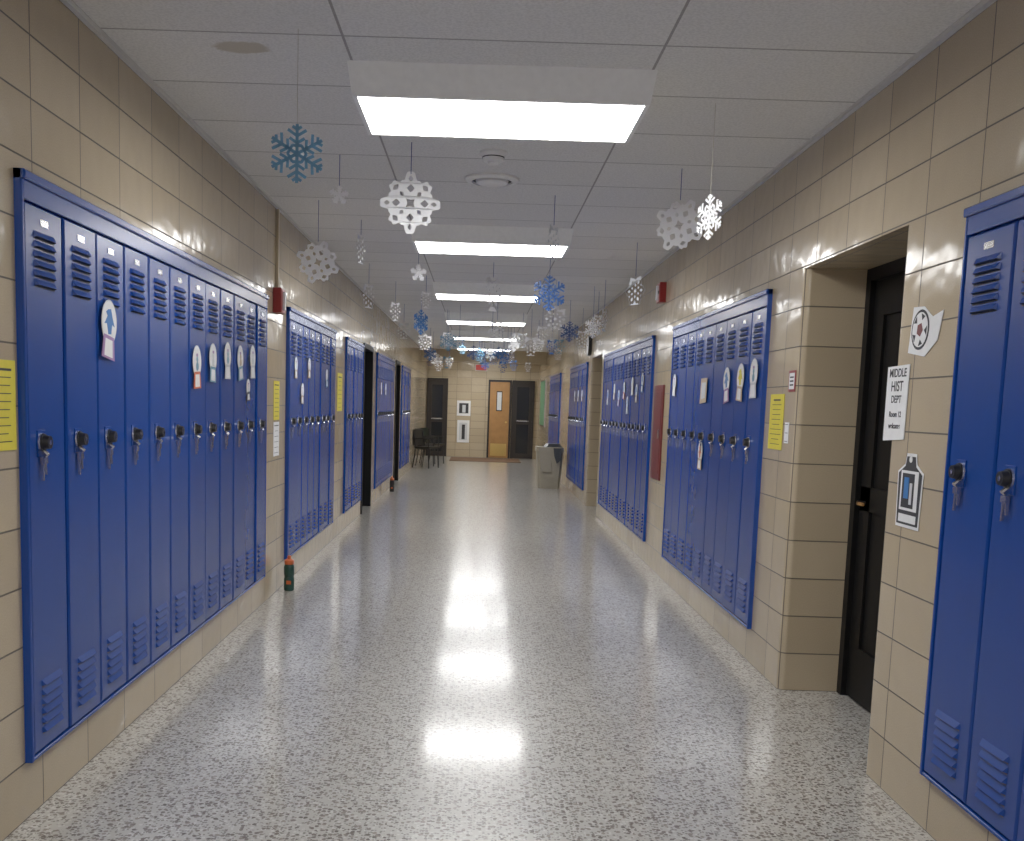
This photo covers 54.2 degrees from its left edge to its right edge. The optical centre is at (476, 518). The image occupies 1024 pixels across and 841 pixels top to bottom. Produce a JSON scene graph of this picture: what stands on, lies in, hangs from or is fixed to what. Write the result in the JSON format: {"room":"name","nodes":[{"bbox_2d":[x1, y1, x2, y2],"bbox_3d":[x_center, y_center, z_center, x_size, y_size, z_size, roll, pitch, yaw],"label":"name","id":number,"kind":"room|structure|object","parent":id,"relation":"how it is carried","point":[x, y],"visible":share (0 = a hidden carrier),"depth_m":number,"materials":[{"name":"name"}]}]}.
{"room":"school corridor","nodes":[
{"label":"school corridor","id":0,"kind":"room"},
{"bbox_2d":[0,0,426,840],"bbox_3d":[-1.648,-1.371,11.927,0.380,2.820,32.000,2,6,0],"label":"wall","id":1,"kind":"structure","parent":0,"point":[74,115],"depth_m":4.19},
{"bbox_2d":[0,359,16,450],"bbox_3d":[-1.486,-0.353,3.105,0.002,0.285,0.240,2,6,0],"label":"notice","id":2,"kind":"object","parent":1,"relation":"attached to","point":[8,436],"visible":1,"depth_m":3.17,"materials":[{"name":"paper"}]},
{"bbox_2d":[13,168,268,762],"bbox_3d":[-1.458,-0.351,5.105,0.064,1.950,3.690,2,6,0],"label":"lockers","id":3,"kind":"object","parent":1,"relation":"attached to","point":[143,489],"visible":1,"depth_m":4.14,"materials":[{"name":"blue metal"}]},
{"bbox_2d":[101,300,116,360],"bbox_3d":[-1.442,-0.741,3.928,0.003,0.237,0.166,2,6,0],"label":"snow globe","id":4,"kind":"object","parent":3,"relation":"attached to","point":[108,320],"visible":1,"depth_m":3.92},
{"bbox_2d":[193,345,200,388],"bbox_3d":[-1.441,-0.783,5.159,0.003,0.223,0.154,2,6,0],"label":"snow globe","id":5,"kind":"object","parent":3,"relation":"attached to","point":[196,353],"visible":1,"depth_m":5.15,"materials":[{"name":"paper"}]},
{"bbox_2d":[209,343,216,382],"bbox_3d":[-1.439,-0.852,5.465,0.003,0.212,0.147,2,6,0],"label":"snow globe","id":6,"kind":"object","parent":3,"relation":"attached to","point":[212,356],"visible":1,"depth_m":5.46},
{"bbox_2d":[224,342,230,378],"bbox_3d":[-1.437,-0.915,5.779,0.003,0.210,0.147,2,7,0],"label":"snow globe","id":7,"kind":"object","parent":3,"relation":"attached to","point":[227,355],"visible":1,"depth_m":5.77},
{"bbox_2d":[237,345,243,380],"bbox_3d":[-1.436,-0.947,6.087,0.003,0.217,0.152,2,6,0],"label":"snow globe","id":8,"kind":"object","parent":3,"relation":"attached to","point":[240,351],"visible":1,"depth_m":6.08},
{"bbox_2d":[246,379,249,400],"bbox_3d":[-1.440,-0.814,6.313,0.003,0.142,0.098,2,6,0],"label":"snow globe","id":9,"kind":"object","parent":3,"relation":"attached to","point":[248,381],"visible":1,"depth_m":6.31},
{"bbox_2d":[250,345,254,377],"bbox_3d":[-1.434,-1.008,6.412,0.003,0.210,0.147,2,8,0],"label":"snow globe","id":10,"kind":"object","parent":3,"relation":"attached to","point":[252,352],"visible":1,"depth_m":6.40},
{"bbox_2d":[60,0,421,348],"bbox_3d":[-1.403,-2.754,11.769,0.022,0.022,32.000,2,6,0],"label":"trim","id":11,"kind":"structure","parent":1,"relation":"attached to","point":[71,5],"depth_m":4.83,"materials":[{"name":"metal"}]},
{"bbox_2d":[273,422,278,456],"bbox_3d":[-1.479,-0.591,7.386,0.002,0.250,0.200,2,6,0],"label":"notice","id":12,"kind":"object","parent":1,"relation":"attached to","point":[275,424],"visible":1,"depth_m":7.37,"materials":[{"name":"paper"}]},
{"bbox_2d":[273,381,279,419],"bbox_3d":[-1.470,-0.872,7.354,0.002,0.285,0.200,2,6,0],"label":"notice","id":13,"kind":"object","parent":1,"relation":"attached to","point":[276,383],"visible":1,"depth_m":7.35,"materials":[{"name":"paper"}]},
{"bbox_2d":[276,209,279,286],"bbox_3d":[-1.430,-1.940,7.192,0.018,0.556,0.040,2,6,0],"label":"conduit raceway","id":14,"kind":"object","parent":1,"relation":"attached to","point":[277,210],"visible":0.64,"depth_m":7.18,"materials":[{"name":"beige paint"}]},
{"bbox_2d":[273,287,285,313],"bbox_3d":[-1.413,-1.570,7.204,0.075,0.175,0.150,2,6,0],"label":"fire alarm strobe","id":15,"kind":"object","parent":1,"relation":"attached to","point":[279,294],"visible":1,"depth_m":7.13,"materials":[{"name":"red plastic"}]},
{"bbox_2d":[284,307,336,558],"bbox_3d":[-1.444,-0.790,8.958,0.063,1.950,2.470,2,6,0],"label":"bank","id":16,"kind":"object","parent":1,"relation":"attached to","point":[310,425],"visible":0.99,"depth_m":8.65,"materials":[{"name":"blue metal"}]},
{"bbox_2d":[295,357,297,377],"bbox_3d":[-1.428,-1.199,7.920,0.003,0.170,0.119,2,6,0],"label":"snow globe","id":17,"kind":"object","parent":16,"relation":"attached to","point":[296,362],"visible":1,"depth_m":7.92},
{"bbox_2d":[301,383,303,403],"bbox_3d":[-1.433,-1.033,8.242,0.003,0.173,0.119,2,6,0],"label":"snow globe","id":18,"kind":"object","parent":16,"relation":"attached to","point":[302,387],"visible":1,"depth_m":8.23},
{"bbox_2d":[308,358,310,377],"bbox_3d":[-1.425,-1.288,8.536,0.003,0.173,0.119,2,6,0],"label":"snow globe","id":19,"kind":"object","parent":16,"relation":"attached to","point":[309,361],"visible":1,"depth_m":8.52},
{"bbox_2d":[337,373,341,410],"bbox_3d":[-1.455,-1.350,10.646,0.002,0.400,0.350,2,6,0],"label":"notice","id":20,"kind":"object","parent":1,"relation":"attached to","point":[339,385],"visible":1,"depth_m":10.63,"materials":[{"name":"paper"}]},
{"bbox_2d":[342,337,364,513],"bbox_3d":[-1.434,-1.117,11.832,0.063,1.950,1.555,2,6,0],"label":"bank","id":21,"kind":"object","parent":1,"relation":"attached to","point":[354,350],"visible":1,"depth_m":11.66,"materials":[{"name":"blue metal"}]},
{"bbox_2d":[360,343,373,513],"bbox_3d":[-1.647,-1.216,13.354,0.392,2.190,1.100,2,6,0],"label":"door","id":22,"kind":"structure","parent":1,"relation":"in","point":[368,350],"depth_m":13.82,"materials":[{"name":"black metal"}]},
{"bbox_2d":[374,352,394,488],"bbox_3d":[-1.422,-1.559,15.717,0.059,1.950,2.775,2,6,0],"label":"bank","id":23,"kind":"object","parent":1,"relation":"attached to","point":[385,366],"visible":1,"depth_m":15.41,"materials":[{"name":"blue metal"}]},
{"bbox_2d":[393,360,400,480],"bbox_3d":[-1.629,-1.762,18.148,0.392,2.190,0.950,2,6,0],"label":"door","id":24,"kind":"structure","parent":1,"relation":"in","point":[398,364],"depth_m":18.53,"materials":[{"name":"black metal"}]},
{"bbox_2d":[399,365,410,468],"bbox_3d":[-1.405,-2.045,19.985,0.064,1.950,2.165,2,6,0],"label":"bank","id":25,"kind":"object","parent":1,"relation":"attached to","point":[405,410],"visible":1,"depth_m":19.65,"materials":[{"name":"blue metal"}]},
{"bbox_2d":[4,456,934,840],"bbox_3d":[0.058,0.134,12.093,4.025,0.100,32.200,2,6,0],"label":"floor","id":26,"kind":"structure","parent":0,"point":[476,655],"depth_m":4.67,"materials":[{"name":"stone"}]},
{"bbox_2d":[284,555,294,590],"bbox_3d":[-1.428,0.411,7.620,0.080,0.270,0.082,2,6,0],"label":"water bottle","id":27,"kind":"object","parent":26,"relation":"on","point":[289,568],"visible":1,"depth_m":7.59,"materials":[{"name":"green plastic"}]},
{"bbox_2d":[390,476,393,491],"bbox_3d":[-1.383,-0.572,16.344,0.074,0.250,0.076,2,6,0],"label":"water bottle","id":28,"kind":"object","parent":26,"relation":"on","point":[391,478],"visible":1,"depth_m":16.32,"materials":[{"name":"black plastic"}]},
{"bbox_2d":[412,429,439,468],"bbox_3d":[-1.157,-1.594,22.685,0.500,0.862,0.440,6,7,30],"label":"chair","id":29,"kind":"object","parent":26,"relation":"on","point":[418,436],"visible":1,"depth_m":22.68,"materials":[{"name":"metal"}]},
{"bbox_2d":[415,428,439,465],"bbox_3d":[-1.157,-1.684,23.472,0.500,0.862,0.440,4,7,15],"label":"chair","id":30,"kind":"object","parent":26,"relation":"on","point":[416,428],"visible":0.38,"depth_m":23.34,"materials":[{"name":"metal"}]},
{"bbox_2d":[419,428,444,463],"bbox_3d":[-1.091,-1.785,24.374,0.500,0.862,0.440,6,7,30],"label":"chair","id":31,"kind":"object","parent":26,"relation":"on","point":[426,431],"visible":0.62,"depth_m":24.43,"materials":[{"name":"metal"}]},
{"bbox_2d":[449,457,520,462],"bbox_3d":[0.225,-1.581,26.692,1.850,0.012,1.800,2,6,0],"label":"floor mat","id":32,"kind":"object","parent":26,"relation":"on","point":[474,459],"visible":1,"depth_m":26.53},
{"bbox_2d":[535,443,563,488],"bbox_3d":[1.311,-0.964,18.095,0.500,0.800,0.516,2,6,0],"label":"trash bin","id":33,"kind":"object","parent":26,"relation":"on","point":[549,457],"visible":1,"depth_m":17.89,"materials":[{"name":"beige plastic"}]},
{"bbox_2d":[425,361,539,458],"bbox_3d":[0.161,-3.126,27.825,3.125,2.820,0.001,2,6,0],"label":"wall","id":34,"kind":"structure","parent":0,"point":[465,383],"depth_m":27.78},
{"bbox_2d":[425,378,447,455],"bbox_3d":[-1.102,-2.832,27.810,0.580,2.160,0.100,2,6,0],"label":"door","id":35,"kind":"structure","parent":34,"relation":"in","point":[437,388],"depth_m":27.78,"materials":[{"name":"brown metal"}]},
{"bbox_2d":[457,420,469,442],"bbox_3d":[-0.373,-2.446,27.889,0.340,0.620,0.026,2,6,0],"label":"framed picture","id":36,"kind":"object","parent":34,"relation":"attached to","point":[462,425],"visible":1,"depth_m":27.88,"materials":[{"name":"white paper"}]},
{"bbox_2d":[457,400,470,415],"bbox_3d":[-0.353,-3.081,27.816,0.380,0.420,0.026,2,6,0],"label":"framed picture","id":37,"kind":"object","parent":34,"relation":"attached to","point":[463,407],"visible":1,"depth_m":27.80,"materials":[{"name":"white paper"}]},
{"bbox_2d":[475,361,486,370],"bbox_3d":[0.120,-3.821,24.985,0.300,0.240,0.086,2,6,0],"label":"exit sign","id":38,"kind":"object","parent":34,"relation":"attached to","point":[478,367],"visible":0.7,"depth_m":24.95,"materials":[{"name":"red plastic"}]},
{"bbox_2d":[486,380,511,457],"bbox_3d":[0.627,-2.777,27.800,0.640,2.160,0.120,2,6,0],"label":"door","id":39,"kind":"structure","parent":34,"relation":"in","point":[499,391],"depth_m":27.80,"materials":[{"name":"brown wood"}]},
{"bbox_2d":[510,380,534,458],"bbox_3d":[1.277,-2.757,27.810,0.620,2.160,0.100,2,6,0],"label":"door","id":40,"kind":"structure","parent":34,"relation":"in","point":[523,392],"depth_m":27.80,"materials":[{"name":"brown metal"}]},
{"bbox_2d":[73,0,981,351],"bbox_3d":[0.149,-2.766,11.762,3.165,0.100,32.000,2,6,0],"label":"ceiling","id":41,"kind":"structure","parent":0,"point":[776,73],"depth_m":4.53,"materials":[{"name":"tile"}]},
{"bbox_2d":[271,29,322,182],"bbox_3d":[-0.672,-1.548,3.751,0.194,0.558,0.003,1,7,-8],"label":"snowflake","id":42,"kind":"object","parent":41,"relation":"hanging from","point":[297,153],"visible":1,"depth_m":3.77,"materials":[{"name":"paper"}]},
{"bbox_2d":[297,200,338,282],"bbox_3d":[-1.097,-1.919,6.931,0.293,0.566,0.004,0,7,-15],"label":"snowflake","id":43,"kind":"object","parent":41,"relation":"hanging from","point":[308,252],"visible":1,"depth_m":6.94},
{"bbox_2d":[330,155,348,203],"bbox_3d":[-0.770,-1.910,5.623,0.108,0.268,0.004,-1,7,-21],"label":"snowflake","id":44,"kind":"object","parent":41,"relation":"hanging from","point":[339,187],"visible":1,"depth_m":5.63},
{"bbox_2d":[355,220,366,263],"bbox_3d":[-0.880,-2.112,7.613,0.004,0.324,0.240,4,7,16],"label":"snowflake","id":45,"kind":"object","parent":41,"relation":"hanging from","point":[359,237],"visible":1,"depth_m":7.62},
{"bbox_2d":[360,284,376,308],"bbox_3d":[-1.077,-2.333,10.004,0.004,0.438,0.270,6,8,30],"label":"snowflake","id":46,"kind":"object","parent":41,"relation":"hanging from","point":[365,285],"visible":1,"depth_m":10.01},
{"bbox_2d":[390,295,400,320],"bbox_3d":[-0.922,-2.484,11.396,0.004,0.444,0.240,7,9,40],"label":"snowflake","id":47,"kind":"object","parent":41,"relation":"hanging from","point":[392,303],"visible":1,"depth_m":11.40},
{"bbox_2d":[397,304,410,338],"bbox_3d":[-1.014,-2.764,13.981,0.250,0.479,0.004,1,7,-9],"label":"snowflake","id":48,"kind":"object","parent":41,"relation":"hanging from","point":[404,304],"visible":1,"depth_m":13.99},
{"bbox_2d":[380,142,439,233],"bbox_3d":[-0.351,-1.760,5.331,0.322,0.473,0.034,1,7,-5],"label":"snowflake","id":49,"kind":"object","parent":41,"relation":"hanging from","point":[402,186],"visible":1,"depth_m":5.33,"materials":[{"name":"paper"}]},
{"bbox_2d":[411,258,425,280],"bbox_3d":[-0.510,-2.250,8.804,0.147,0.295,0.004,-1,7,-20],"label":"snowflake","id":50,"kind":"object","parent":41,"relation":"hanging from","point":[418,266],"visible":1,"depth_m":8.81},
{"bbox_2d":[414,295,427,334],"bbox_3d":[-0.708,-2.608,12.790,0.004,0.500,0.289,6,8,35],"label":"snowflake","id":51,"kind":"object","parent":41,"relation":"hanging from","point":[419,322],"visible":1,"depth_m":12.79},
{"bbox_2d":[418,320,431,351],"bbox_3d":[-0.809,-2.916,15.774,0.300,0.570,0.004,-1,7,-20],"label":"snowflake","id":52,"kind":"object","parent":41,"relation":"hanging from","point":[424,335],"visible":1,"depth_m":15.78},
{"bbox_2d":[421,275,430,308],"bbox_3d":[-0.543,-2.452,10.794,0.200,0.347,0.004,-4,9,-40],"label":"snowflake","id":53,"kind":"object","parent":41,"relation":"hanging from","point":[424,293],"visible":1,"depth_m":10.79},
{"bbox_2d":[424,333,435,359],"bbox_3d":[-0.840,-3.180,18.196,0.224,0.596,0.004,2,7,2],"label":"snowflake","id":54,"kind":"object","parent":41,"relation":"hanging from","point":[430,353],"visible":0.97,"depth_m":18.22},
{"bbox_2d":[432,354,442,366],"bbox_3d":[-0.916,-3.841,23.564,0.268,0.504,0.004,5,7,23],"label":"snowflake","id":55,"kind":"object","parent":41,"relation":"hanging from","point":[440,357],"visible":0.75,"depth_m":23.57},
{"bbox_2d":[442,311,452,345],"bbox_3d":[-0.429,-2.799,14.636,0.224,0.520,0.004,5,7,23],"label":"snowflake","id":56,"kind":"object","parent":41,"relation":"hanging from","point":[447,311],"visible":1,"depth_m":14.65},
{"bbox_2d":[440,328,456,350],"bbox_3d":[-0.413,-2.780,14.782,0.253,0.590,0.004,1,7,-10],"label":"snowflake","id":57,"kind":"object","parent":41,"relation":"hanging from","point":[451,340],"visible":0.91,"depth_m":14.79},
{"bbox_2d":[454,305,464,349],"bbox_3d":[-0.231,-2.650,13.861,0.207,0.630,0.004,3,7,8],"label":"snowflake","id":58,"kind":"object","parent":41,"relation":"hanging from","point":[460,305],"visible":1,"depth_m":13.88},
{"bbox_2d":[467,345,479,359],"bbox_3d":[-0.046,-2.981,16.771,0.217,0.620,0.004,2,6,0],"label":"snowflake","id":59,"kind":"object","parent":41,"relation":"hanging from","point":[473,353],"visible":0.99,"depth_m":16.79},
{"bbox_2d":[456,342,511,350],"bbox_3d":[0.169,-3.880,22.560,1.260,0.130,0.650,2,6,0],"label":"ceiling light","id":60,"kind":"object","parent":41,"relation":"in","point":[468,345],"depth_m":22.25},
{"bbox_2d":[451,330,518,340],"bbox_3d":[0.156,-3.466,18.924,1.260,0.130,0.650,2,6,0],"label":"ceiling light","id":61,"kind":"object","parent":41,"relation":"in","point":[468,335],"depth_m":18.61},
{"bbox_2d":[444,312,527,325],"bbox_3d":[0.143,-3.052,15.287,1.260,0.130,0.650,2,6,0],"label":"ceiling light","id":62,"kind":"object","parent":41,"relation":"in","point":[464,318],"depth_m":14.98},
{"bbox_2d":[433,282,542,302],"bbox_3d":[0.130,-2.638,11.651,1.260,0.130,0.650,2,6,0],"label":"ceiling light","id":63,"kind":"object","parent":41,"relation":"in","point":[442,290],"depth_m":11.35,"materials":[{"name":"plastic"}]},
{"bbox_2d":[486,349,494,360],"bbox_3d":[0.270,-3.222,18.660,0.210,0.548,0.004,-2,8,-30],"label":"snowflake","id":64,"kind":"object","parent":41,"relation":"hanging from","point":[490,353],"visible":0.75,"depth_m":18.67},
{"bbox_2d":[485,323,496,343],"bbox_3d":[0.218,-2.638,13.484,0.218,0.541,0.004,6,8,32],"label":"snowflake","id":65,"kind":"object","parent":41,"relation":"hanging from","point":[492,323],"visible":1,"depth_m":13.50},
{"bbox_2d":[410,224,573,257],"bbox_3d":[0.117,-2.224,8.014,1.260,0.130,0.650,2,6,0],"label":"ceiling light","id":66,"kind":"object","parent":41,"relation":"in","point":[431,238],"depth_m":7.71,"materials":[{"name":"plastic"}]},
{"bbox_2d":[465,172,518,186],"bbox_3d":[0.095,-2.052,6.087,0.330,0.036,0.330,2,6,0],"label":"ceiling speaker","id":67,"kind":"object","parent":41,"relation":"attached to","point":[488,179],"depth_m":6.01},
{"bbox_2d":[480,148,506,165],"bbox_3d":[0.092,-1.964,5.442,0.150,0.065,0.150,2,6,0],"label":"smoke detector","id":68,"kind":"object","parent":41,"relation":"attached to","point":[491,156],"visible":1,"depth_m":5.40,"materials":[{"name":"white plastic"}]},
{"bbox_2d":[484,268,503,311],"bbox_3d":[0.161,-2.242,9.658,0.004,0.464,0.352,7,9,40],"label":"snowflake","id":69,"kind":"object","parent":41,"relation":"hanging from","point":[488,279],"visible":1,"depth_m":9.66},
{"bbox_2d":[490,313,503,338],"bbox_3d":[0.282,-2.673,13.508,0.273,0.471,0.004,3,7,7],"label":"snowflake","id":70,"kind":"object","parent":41,"relation":"hanging from","point":[493,322],"visible":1,"depth_m":13.51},
{"bbox_2d":[493,329,503,358],"bbox_3d":[0.398,-3.115,17.760,0.199,0.550,0.004,-1,7,-20],"label":"snowflake","id":71,"kind":"object","parent":41,"relation":"hanging from","point":[499,352],"visible":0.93,"depth_m":17.78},
{"bbox_2d":[347,60,657,142],"bbox_3d":[0.104,-1.810,4.378,1.260,0.130,0.650,2,6,0],"label":"ceiling light","id":72,"kind":"object","parent":41,"relation":"in","point":[409,99],"depth_m":4.09,"materials":[{"name":"plastic"}]},
{"bbox_2d":[508,326,519,351],"bbox_3d":[0.607,-2.945,16.109,0.004,0.501,0.270,-4,9,-41],"label":"snowflake","id":73,"kind":"object","parent":41,"relation":"hanging from","point":[513,343],"visible":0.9,"depth_m":16.12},
{"bbox_2d":[517,314,528,347],"bbox_3d":[0.688,-2.786,14.777,0.250,0.509,0.004,1,7,-9],"label":"snowflake","id":74,"kind":"object","parent":41,"relation":"hanging from","point":[519,334],"visible":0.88,"depth_m":14.78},
{"bbox_2d":[524,327,537,355],"bbox_3d":[0.779,-2.645,14.181,0.299,0.649,0.004,1,7,-8],"label":"snowflake","id":75,"kind":"object","parent":41,"relation":"hanging from","point":[535,338],"visible":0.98,"depth_m":14.20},
{"bbox_2d":[536,302,550,343],"bbox_3d":[0.861,-2.555,12.991,0.260,0.553,0.004,-2,8,-30],"label":"snowflake","id":76,"kind":"object","parent":41,"relation":"hanging from","point":[545,328],"visible":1,"depth_m":13.00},
{"bbox_2d":[533,257,564,310],"bbox_3d":[0.644,-2.100,8.817,0.280,0.525,0.004,1,7,-5],"label":"snowflake","id":77,"kind":"object","parent":41,"relation":"hanging from","point":[548,285],"visible":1,"depth_m":8.83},
{"bbox_2d":[546,325,556,353],"bbox_3d":[1.166,-2.818,15.403,0.243,0.556,0.004,4,7,18],"label":"snowflake","id":78,"kind":"object","parent":41,"relation":"hanging from","point":[554,341],"visible":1,"depth_m":15.42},
{"bbox_2d":[545,203,559,260],"bbox_3d":[0.505,-1.901,6.525,0.004,0.411,0.250,5,7,28],"label":"snowflake","id":79,"kind":"object","parent":41,"relation":"hanging from","point":[551,227],"visible":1,"depth_m":6.52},
{"bbox_2d":[544,283,565,329],"bbox_3d":[0.857,-2.295,10.807,0.310,0.575,0.004,1,7,-9],"label":"snowflake","id":80,"kind":"object","parent":41,"relation":"hanging from","point":[555,306],"visible":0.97,"depth_m":10.82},
{"bbox_2d":[560,303,578,341],"bbox_3d":[1.195,-2.533,12.791,0.235,0.530,0.004,2,6,0],"label":"snowflake","id":81,"kind":"object","parent":41,"relation":"hanging from","point":[569,322],"visible":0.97,"depth_m":12.80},
{"bbox_2d":[576,308,587,347],"bbox_3d":[1.464,-2.636,13.785,0.260,0.533,0.004,-1,7,-20],"label":"snowflake","id":82,"kind":"object","parent":41,"relation":"hanging from","point":[583,308],"visible":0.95,"depth_m":13.80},
{"bbox_2d":[585,288,600,337],"bbox_3d":[1.324,-2.334,11.304,0.217,0.580,0.004,-2,8,-30],"label":"snowflake","id":83,"kind":"object","parent":41,"relation":"hanging from","point":[593,317],"visible":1,"depth_m":11.32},
{"bbox_2d":[600,283,606,331],"bbox_3d":[1.372,-2.284,10.706,0.004,0.542,0.261,5,7,25],"label":"snowflake","id":84,"kind":"object","parent":41,"relation":"hanging from","point":[603,311],"visible":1,"depth_m":10.71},
{"bbox_2d":[625,243,642,304],"bbox_3d":[1.318,-2.027,8.269,0.004,0.503,0.260,-2,7,-29],"label":"snowflake","id":85,"kind":"object","parent":41,"relation":"hanging from","point":[639,278],"visible":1,"depth_m":8.28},
{"bbox_2d":[656,172,701,249],"bbox_3d":[1.160,-1.766,5.703,0.275,0.452,0.004,5,7,29],"label":"snowflake","id":86,"kind":"object","parent":41,"relation":"hanging from","point":[671,212],"visible":0.94,"depth_m":5.71,"materials":[{"name":"paper"}]},
{"bbox_2d":[697,103,722,239],"bbox_3d":[1.056,-1.558,4.489,0.003,0.595,0.181,-1,7,-24],"label":"snowflake","id":87,"kind":"object","parent":41,"relation":"hanging from","point":[703,211],"visible":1,"depth_m":4.50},
{"bbox_2d":[537,0,1023,840],"bbox_3d":[1.855,-1.261,11.927,0.380,2.820,32.000,2,6,0],"label":"wall","id":88,"kind":"structure","parent":0,"point":[896,178],"depth_m":4.93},
{"bbox_2d":[422,348,546,363],"bbox_3d":[0.191,-4.083,25.099,3.125,0.300,0.200,2,6,0],"label":"trim","id":89,"kind":"structure","parent":88,"relation":"attached to","point":[521,357],"depth_m":25.00,"materials":[{"name":"beige paint"}]},
{"bbox_2d":[539,379,545,426],"bbox_3d":[1.706,-2.990,25.822,0.024,1.200,1.800,2,6,0],"label":"bulletin board","id":90,"kind":"object","parent":88,"relation":"attached to","point":[543,382],"visible":1,"depth_m":25.52,"materials":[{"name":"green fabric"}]},
{"bbox_2d":[548,373,561,443],"bbox_3d":[1.663,-2.142,21.679,0.060,1.950,2.775,2,6,0],"label":"bank","id":91,"kind":"object","parent":88,"relation":"attached to","point":[555,383],"visible":0.83,"depth_m":21.39,"materials":[{"name":"blue metal"}]},
{"bbox_2d":[566,362,588,489],"bbox_3d":[1.643,-1.565,16.611,0.063,1.950,2.775,2,6,0],"label":"bank","id":92,"kind":"object","parent":88,"relation":"attached to","point":[577,416],"visible":1,"depth_m":16.32,"materials":[{"name":"blue metal"}]},
{"bbox_2d":[586,335,591,355],"bbox_3d":[1.678,-2.582,14.898,0.056,0.300,0.300,2,6,0],"label":"wall clock","id":93,"kind":"object","parent":88,"relation":"attached to","point":[589,341],"visible":0.91,"depth_m":14.78,"materials":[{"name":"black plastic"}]},
{"bbox_2d":[598,335,655,541],"bbox_3d":[1.624,-0.961,11.303,0.064,1.950,3.690,2,6,0],"label":"bank","id":94,"kind":"object","parent":88,"relation":"attached to","point":[625,442],"visible":1,"depth_m":10.76,"materials":[{"name":"blue metal"}]},
{"bbox_2d":[650,385,664,480],"bbox_3d":[1.635,-0.788,9.084,0.030,0.850,0.440,2,6,0],"label":"bulletin board","id":95,"kind":"object","parent":88,"relation":"attached to","point":[659,392],"visible":1,"depth_m":9.01,"materials":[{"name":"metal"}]},
{"bbox_2d":[656,282,666,303],"bbox_3d":[1.651,-2.028,8.972,0.075,0.175,0.150,2,6,0],"label":"fire alarm strobe","id":96,"kind":"object","parent":88,"relation":"attached to","point":[661,287],"visible":1,"depth_m":8.90,"materials":[{"name":"red plastic"}]},
{"bbox_2d":[661,289,772,628],"bbox_3d":[1.611,-0.483,7.108,0.060,1.950,2.775,2,6,0],"label":"lockers","id":97,"kind":"object","parent":88,"relation":"attached to","point":[710,518],"visible":1,"depth_m":6.67,"materials":[{"name":"blue metal"}]},
{"bbox_2d":[672,374,675,395],"bbox_3d":[1.625,-1.101,8.221,0.003,0.183,0.126,2,6,0],"label":"snow globe","id":98,"kind":"object","parent":97,"relation":"attached to","point":[674,377],"visible":1,"depth_m":8.21},
{"bbox_2d":[697,442,701,469],"bbox_3d":[1.605,-0.456,7.188,0.003,0.202,0.140,2,6,0],"label":"snow globe","id":99,"kind":"object","parent":97,"relation":"attached to","point":[699,450],"visible":1,"depth_m":7.19,"materials":[{"name":"paper"}]},
{"bbox_2d":[700,378,706,403],"bbox_3d":[1.619,-0.914,7.137,0.003,0.180,0.200,2,6,0],"label":"picture","id":100,"kind":"object","parent":97,"relation":"attached to","point":[703,390],"visible":1,"depth_m":7.13,"materials":[{"name":"grey paper"}]},
{"bbox_2d":[723,367,729,403],"bbox_3d":[1.618,-0.865,6.479,0.003,0.237,0.167,2,6,0],"label":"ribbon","id":101,"kind":"object","parent":97,"relation":"attached to","point":[726,380],"visible":1,"depth_m":6.47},
{"bbox_2d":[736,363,743,401],"bbox_3d":[1.617,-0.838,6.137,0.003,0.234,0.161,2,6,0],"label":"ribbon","id":102,"kind":"object","parent":97,"relation":"attached to","point":[740,375],"visible":1,"depth_m":6.13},
{"bbox_2d":[749,358,757,397],"bbox_3d":[1.616,-0.822,5.839,0.003,0.230,0.161,2,6,0],"label":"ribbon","id":103,"kind":"object","parent":97,"relation":"attached to","point":[754,367],"visible":1,"depth_m":5.83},
{"bbox_2d":[547,0,996,351],"bbox_3d":[1.698,-2.657,11.769,0.022,0.022,32.000,2,6,0],"label":"trim","id":104,"kind":"structure","parent":88,"relation":"attached to","point":[982,5],"depth_m":4.41,"materials":[{"name":"metal"}]},
{"bbox_2d":[768,394,784,449],"bbox_3d":[1.639,-0.532,5.474,0.002,0.300,0.250,2,6,0],"label":"notice","id":105,"kind":"object","parent":88,"relation":"attached to","point":[777,400],"visible":1,"depth_m":5.47,"materials":[{"name":"paper"}]},
{"bbox_2d":[784,422,788,443],"bbox_3d":[1.637,-0.455,5.282,0.002,0.110,0.070,2,6,0],"label":"notice","id":106,"kind":"object","parent":88,"relation":"attached to","point":[786,430],"visible":1,"depth_m":5.28,"materials":[{"name":"paper"}]},
{"bbox_2d":[788,370,795,391],"bbox_3d":[1.644,-0.719,5.211,0.004,0.110,0.110,2,6,0],"label":"room sign","id":107,"kind":"object","parent":88,"relation":"attached to","point":[792,374],"visible":1,"depth_m":5.20,"materials":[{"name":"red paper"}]},
{"bbox_2d":[836,257,905,712],"bbox_3d":[1.967,-0.103,4.586,0.085,2.190,1.190,2,6,0],"label":"door","id":108,"kind":"structure","parent":88,"relation":"in","point":[885,282],"depth_m":5.01,"materials":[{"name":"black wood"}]},
{"bbox_2d":[883,364,910,439],"bbox_3d":[1.636,-0.451,3.898,0.004,0.295,0.200,2,6,0],"label":"sign","id":109,"kind":"object","parent":88,"relation":"attached to","point":[898,376],"visible":1,"depth_m":3.89,"materials":[{"name":"white paper"}]},
{"bbox_2d":[895,453,923,530],"bbox_3d":[1.624,-0.105,3.756,0.006,0.280,0.220,2,6,0],"label":"poster","id":110,"kind":"object","parent":88,"relation":"attached to","point":[910,476],"visible":1,"depth_m":3.74,"materials":[{"name":"white paper"}]},
{"bbox_2d":[908,306,943,356],"bbox_3d":[1.643,-0.690,3.663,0.005,0.189,0.271,2,6,0],"label":"drawing","id":111,"kind":"object","parent":88,"relation":"attached to","point":[925,328],"visible":1,"depth_m":3.67,"materials":[{"name":"white paper"}]},
{"bbox_2d":[919,185,1023,840],"bbox_3d":[1.591,0.109,1.909,0.063,1.950,3.080,2,6,0],"label":"lockers","id":112,"kind":"object","parent":88,"relation":"attached to","point":[972,750],"visible":1,"depth_m":3.15,"materials":[{"name":"blue metal"}]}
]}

